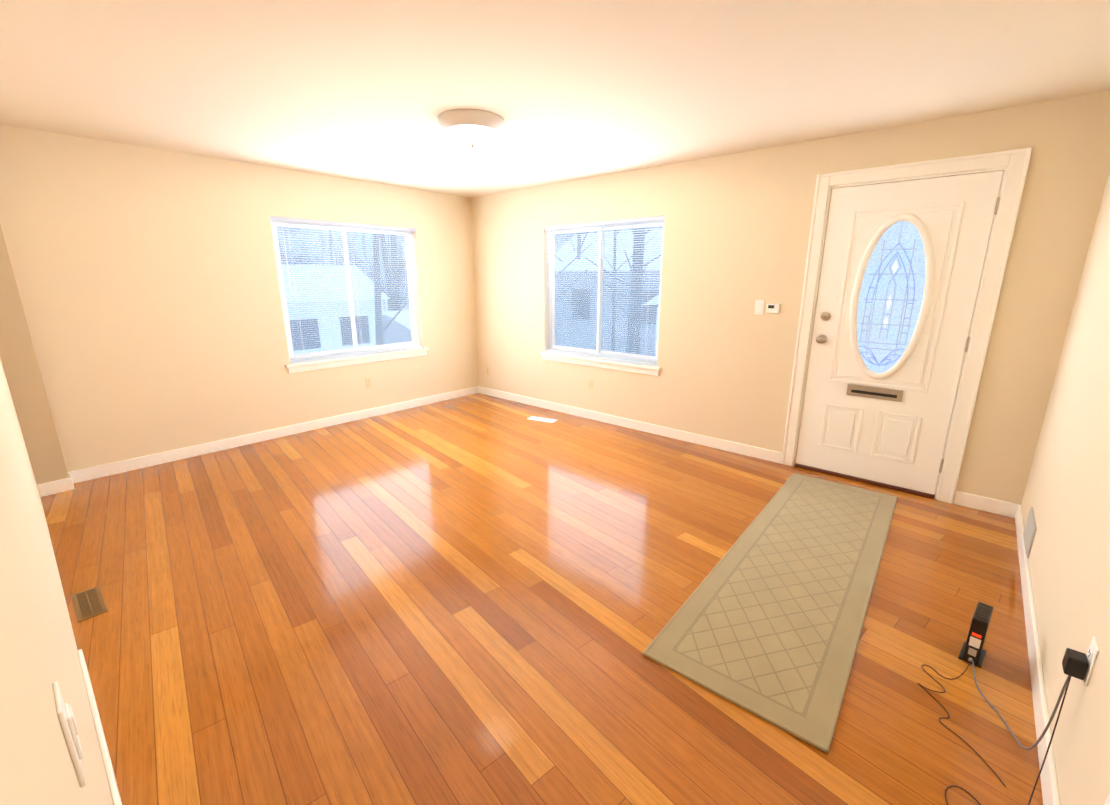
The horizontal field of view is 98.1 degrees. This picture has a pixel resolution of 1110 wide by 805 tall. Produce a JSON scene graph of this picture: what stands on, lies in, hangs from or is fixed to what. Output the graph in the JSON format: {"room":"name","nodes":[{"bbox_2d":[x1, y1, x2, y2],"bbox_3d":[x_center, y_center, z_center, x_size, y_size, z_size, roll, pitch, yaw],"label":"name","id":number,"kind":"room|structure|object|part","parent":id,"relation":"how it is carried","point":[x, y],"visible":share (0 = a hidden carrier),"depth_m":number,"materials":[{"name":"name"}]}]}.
{"room":"empty living room","nodes":[
{"label":"empty living room","id":0,"kind":"room"},
{"bbox_2d":[0,225,68,484],"bbox_3d":[-3.619,-0.545,3.188,0.150,2.440,0.160,12,19,40],"label":"wall","id":1,"kind":"structure","parent":0,"point":[18,358],"depth_m":3.24,"materials":[{"name":"beige paint"}]},
{"bbox_2d":[37,477,74,496],"bbox_3d":[-3.553,0.602,3.433,0.014,0.095,0.174,12,19,40],"label":"baseboard","id":2,"kind":"structure","parent":1,"relation":"attached to","point":[55,487],"depth_m":3.43,"materials":[{"name":"white wood"}]},
{"bbox_2d":[0,359,113,804],"bbox_3d":[-1.782,-0.094,1.434,5.300,2.440,0.140,12,19,40],"label":"wall","id":3,"kind":"structure","parent":0,"point":[38,653],"depth_m":0.60,"materials":[{"name":"beige paint"}]},
{"bbox_2d":[52,681,85,786],"bbox_3d":[-0.612,0.417,0.610,0.070,0.115,0.010,12,19,40],"label":"light switch","id":4,"kind":"object","parent":3,"relation":"attached to","point":[66,717],"visible":1,"depth_m":0.59,"materials":[{"name":"white plastic"}]},
{"bbox_2d":[77,649,121,804],"bbox_3d":[-0.796,1.231,0.989,2.786,0.095,0.014,12,19,40],"label":"baseboard","id":5,"kind":"structure","parent":3,"relation":"attached to","point":[113,786],"depth_m":1.52,"materials":[{"name":"white wood"}]},
{"bbox_2d":[0,124,477,471],"bbox_3d":[-2.429,-0.938,4.715,0.140,2.440,4.380,12,19,40],"label":"wall","id":6,"kind":"structure","parent":0,"point":[147,281],"depth_m":3.92,"materials":[{"name":"beige paint"}]},
{"bbox_2d":[70,386,478,483],"bbox_3d":[-2.319,0.195,5.016,0.014,0.095,3.940,12,19,40],"label":"baseboard","id":7,"kind":"structure","parent":6,"relation":"attached to","point":[94,472],"depth_m":4.43,"materials":[{"name":"white wood"}]},
{"bbox_2d":[269,216,428,372],"bbox_3d":[-2.083,-1.123,5.041,0.173,1.424,1.590,12,19,40],"label":"window","id":8,"kind":"structure","parent":6,"relation":"in","point":[332,358],"depth_m":4.98,"materials":[{"name":"white plastic"}]},
{"bbox_2d":[365,377,371,387],"bbox_3d":[-2.031,-0.215,5.254,0.008,0.115,0.070,12,19,40],"label":"electrical outlet","id":9,"kind":"object","parent":6,"relation":"attached to","point":[368,381],"visible":1,"depth_m":5.25,"materials":[{"name":"beige plastic"}]},
{"bbox_2d":[41,393,1042,804],"bbox_3d":[-0.384,0.719,3.290,5.580,0.060,4.380,12,19,40],"label":"floor","id":10,"kind":"structure","parent":0,"point":[475,599],"depth_m":2.12,"materials":[{"name":"brown wood"}]},
{"bbox_2d":[71,586,107,621],"bbox_3d":[-2.199,0.946,2.275,0.280,0.006,0.100,12,19,40],"label":"floor vent","id":11,"kind":"object","parent":10,"relation":"in","point":[89,603],"visible":1,"depth_m":2.27,"materials":[{"name":"brown metal"}]},
{"bbox_2d":[527,416,556,422],"bbox_3d":[-0.141,0.183,5.239,0.320,0.006,0.120,7,16,26],"label":"floor vent","id":12,"kind":"object","parent":10,"relation":"in","point":[541,419],"visible":1,"depth_m":5.22,"materials":[{"name":"white plastic"}]},
{"bbox_2d":[643,473,897,752],"bbox_3d":[1.376,0.842,2.666,0.674,0.012,2.414,11,18,37],"label":"rug","id":13,"kind":"object","parent":10,"relation":"on","point":[765,622],"visible":0.96,"depth_m":2.21,"materials":[{"name":"beige fabric"}]},
{"bbox_2d":[918,660,1005,786],"bbox_3d":[1.446,1.074,1.724,0.244,0.030,0.542,12,19,40],"label":"cord","id":14,"kind":"object","parent":10,"relation":"on","point":[948,713],"visible":0.98,"depth_m":1.75,"materials":[{"name":"brown plastic"}]},
{"bbox_2d":[958,602,992,667],"bbox_3d":[1.697,0.931,1.934,0.160,0.206,0.072,-13,19,-41],"label":"router","id":15,"kind":"object","parent":10,"relation":"on","point":[972,649],"visible":1,"depth_m":1.89,"materials":[{"name":"black plastic"}]},
{"bbox_2d":[945,676,1070,804],"bbox_3d":[1.255,0.974,1.339,0.204,0.417,0.338,12,19,40],"label":"cord","id":16,"kind":"object","parent":10,"relation":"on","point":[1066,689],"visible":0.98,"depth_m":1.39,"materials":[{"name":"brown plastic"}]},
{"bbox_2d":[972,661,1068,749],"bbox_3d":[1.547,0.899,1.626,0.163,0.418,0.482,12,19,40],"label":"cord","id":17,"kind":"object","parent":10,"relation":"on","point":[1036,743],"visible":0.9,"depth_m":1.48,"materials":[{"name":"grey plastic"}]},
{"bbox_2d":[0,0,1109,196],"bbox_3d":[-0.384,-1.712,2.664,5.580,0.080,4.380,12,19,40],"label":"ceiling","id":18,"kind":"structure","parent":0,"point":[372,90],"depth_m":2.33,"materials":[{"name":"beige paint"}]},
{"bbox_2d":[438,109,504,144],"bbox_3d":[-0.519,-1.690,3.012,0.410,0.135,0.410,12,19,40],"label":"ceiling lamp","id":19,"kind":"object","parent":18,"relation":"attached to","point":[456,117],"depth_m":2.89,"materials":[{"name":"grey glass"}]},
{"bbox_3d":[-0.519,-1.666,3.018,0.292,0.085,0.292,12,19,40],"label":"ceiling lamp bowl","id":20,"kind":"part","parent":19,"relation":"part of","materials":[{"name":"white glass"}]},
{"bbox_2d":[471,90,1109,504],"bbox_3d":[1.066,-0.877,4.477,5.440,2.440,0.140,12,19,40],"label":"wall","id":21,"kind":"structure","parent":0,"point":[737,232],"depth_m":3.87,"materials":[{"name":"beige paint"}]},
{"bbox_2d":[486,366,489,374],"bbox_3d":[-0.870,-0.414,6.247,0.070,0.115,0.008,12,19,40],"label":"electrical outlet","id":22,"kind":"object","parent":21,"relation":"attached to","point":[487,370],"visible":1,"depth_m":6.24,"materials":[{"name":"beige plastic"}]},
{"bbox_2d":[588,379,593,389],"bbox_3d":[0.386,-0.193,5.168,0.070,0.115,0.008,12,19,40],"label":"electrical outlet","id":23,"kind":"object","parent":21,"relation":"attached to","point":[590,384],"visible":1,"depth_m":5.16,"materials":[{"name":"beige plastic"}]},
{"bbox_2d":[539,215,664,375],"bbox_3d":[0.458,-1.087,4.944,1.550,1.444,0.173,12,19,40],"label":"window","id":24,"kind":"structure","parent":21,"relation":"in","point":[629,362],"depth_m":4.93,"materials":[{"name":"white plastic"}]},
{"bbox_2d":[478,386,781,463],"bbox_3d":[0.427,0.144,5.213,3.848,0.095,0.014,12,19,40],"label":"baseboard","id":25,"kind":"structure","parent":21,"relation":"attached to","point":[747,450],"depth_m":4.79,"materials":[{"name":"white wood"}]},
{"bbox_2d":[754,300,764,314],"bbox_3d":[1.644,-0.767,3.879,0.070,0.115,0.010,12,19,40],"label":"light switch","id":26,"kind":"object","parent":21,"relation":"attached to","point":[759,307],"visible":1,"depth_m":3.88,"materials":[{"name":"white plastic"}]},
{"bbox_2d":[766,303,779,312],"bbox_3d":[1.722,-0.743,3.804,0.096,0.072,0.024,12,19,40],"label":"thermostat","id":27,"kind":"object","parent":21,"relation":"attached to","point":[773,308],"visible":1,"depth_m":3.79,"materials":[{"name":"white plastic"}]},
{"bbox_2d":[796,171,1003,494],"bbox_3d":[2.297,-0.432,3.370,0.914,2.075,0.116,12,19,40],"label":"entry door","id":28,"kind":"structure","parent":21,"relation":"in","point":[901,270],"depth_m":3.33,"materials":[{"name":"white wood"}]},
{"bbox_2d":[781,148,1031,503],"bbox_3d":[2.337,-0.482,3.413,1.110,2.205,0.162,12,19,40],"label":"door frame","id":29,"kind":"structure","parent":21,"relation":"attached to","point":[1013,165],"depth_m":3.16,"materials":[{"name":"white wood"}]},
{"bbox_2d":[953,491,1017,517],"bbox_3d":[2.829,0.669,3.173,0.308,0.095,0.014,12,19,40],"label":"baseboard","id":30,"kind":"structure","parent":21,"relation":"attached to","point":[995,506],"depth_m":3.16,"materials":[{"name":"white wood"}]},
{"bbox_2d":[1021,169,1109,804],"bbox_3d":[1.615,-0.031,1.190,0.140,2.440,4.240,12,19,40],"label":"wall","id":31,"kind":"structure","parent":0,"point":[1066,496],"depth_m":1.78,"materials":[{"name":"beige paint"}]},
{"bbox_2d":[1023,507,1036,557],"bbox_3d":[2.521,0.685,2.560,0.012,0.170,0.320,12,19,40],"label":"air vent","id":32,"kind":"object","parent":31,"relation":"in","point":[1030,529],"visible":1,"depth_m":2.52,"materials":[{"name":"silver metal"}]},
{"bbox_2d":[1015,505,1059,804],"bbox_3d":[1.603,1.078,1.583,0.014,0.095,4.100,12,19,40],"label":"baseboard","id":33,"kind":"structure","parent":31,"relation":"attached to","point":[1049,787],"depth_m":1.76,"materials":[{"name":"white wood"}]},
{"bbox_2d":[1084,637,1098,685],"bbox_3d":[1.467,0.709,1.323,0.008,0.115,0.070,12,19,40],"label":"electrical outlet","id":34,"kind":"object","parent":31,"relation":"attached to","point":[1092,652],"visible":0.71,"depth_m":1.31,"materials":[{"name":"white plastic"}]},
{"bbox_2d":[1062,648,1088,679],"bbox_3d":[1.450,0.729,1.343,0.040,0.056,0.052,12,19,40],"label":"adapter","id":35,"kind":"object","parent":34,"relation":"attached to","point":[1075,663],"visible":1,"depth_m":1.33,"materials":[{"name":"black plastic"}]},
{"bbox_2d":[1104,791,1109,804],"bbox_3d":[1.177,0.898,1.030,0.008,0.115,0.070,12,19,40],"label":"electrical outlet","id":36,"kind":"object","parent":31,"relation":"attached to","point":[1107,802],"visible":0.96,"depth_m":1.04,"materials":[{"name":"white plastic"}]},
{"label":"outside","id":37,"kind":"structure","parent":0,"visible":0},
{"bbox_2d":[277,227,555,311],"bbox_3d":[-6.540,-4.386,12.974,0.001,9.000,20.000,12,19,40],"label":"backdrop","id":38,"kind":"structure","parent":37,"point":[367,273],"depth_m":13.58,"materials":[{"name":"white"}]},
{"bbox_2d":[556,226,662,251],"bbox_3d":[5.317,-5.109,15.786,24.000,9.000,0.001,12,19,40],"label":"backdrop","id":39,"kind":"structure","parent":37,"point":[560,242],"depth_m":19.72,"materials":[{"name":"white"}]},
{"label":"ground","id":40,"kind":"structure","parent":37,"visible":0},
{"bbox_2d":[282,227,662,355],"bbox_3d":[0.063,-4.166,11.530,12.144,7.096,11.422,12,19,40],"label":"scenery","id":41,"kind":"object","parent":40,"relation":"on","point":[588,280],"depth_m":12.09,"materials":[{"name":"white"}]}
]}

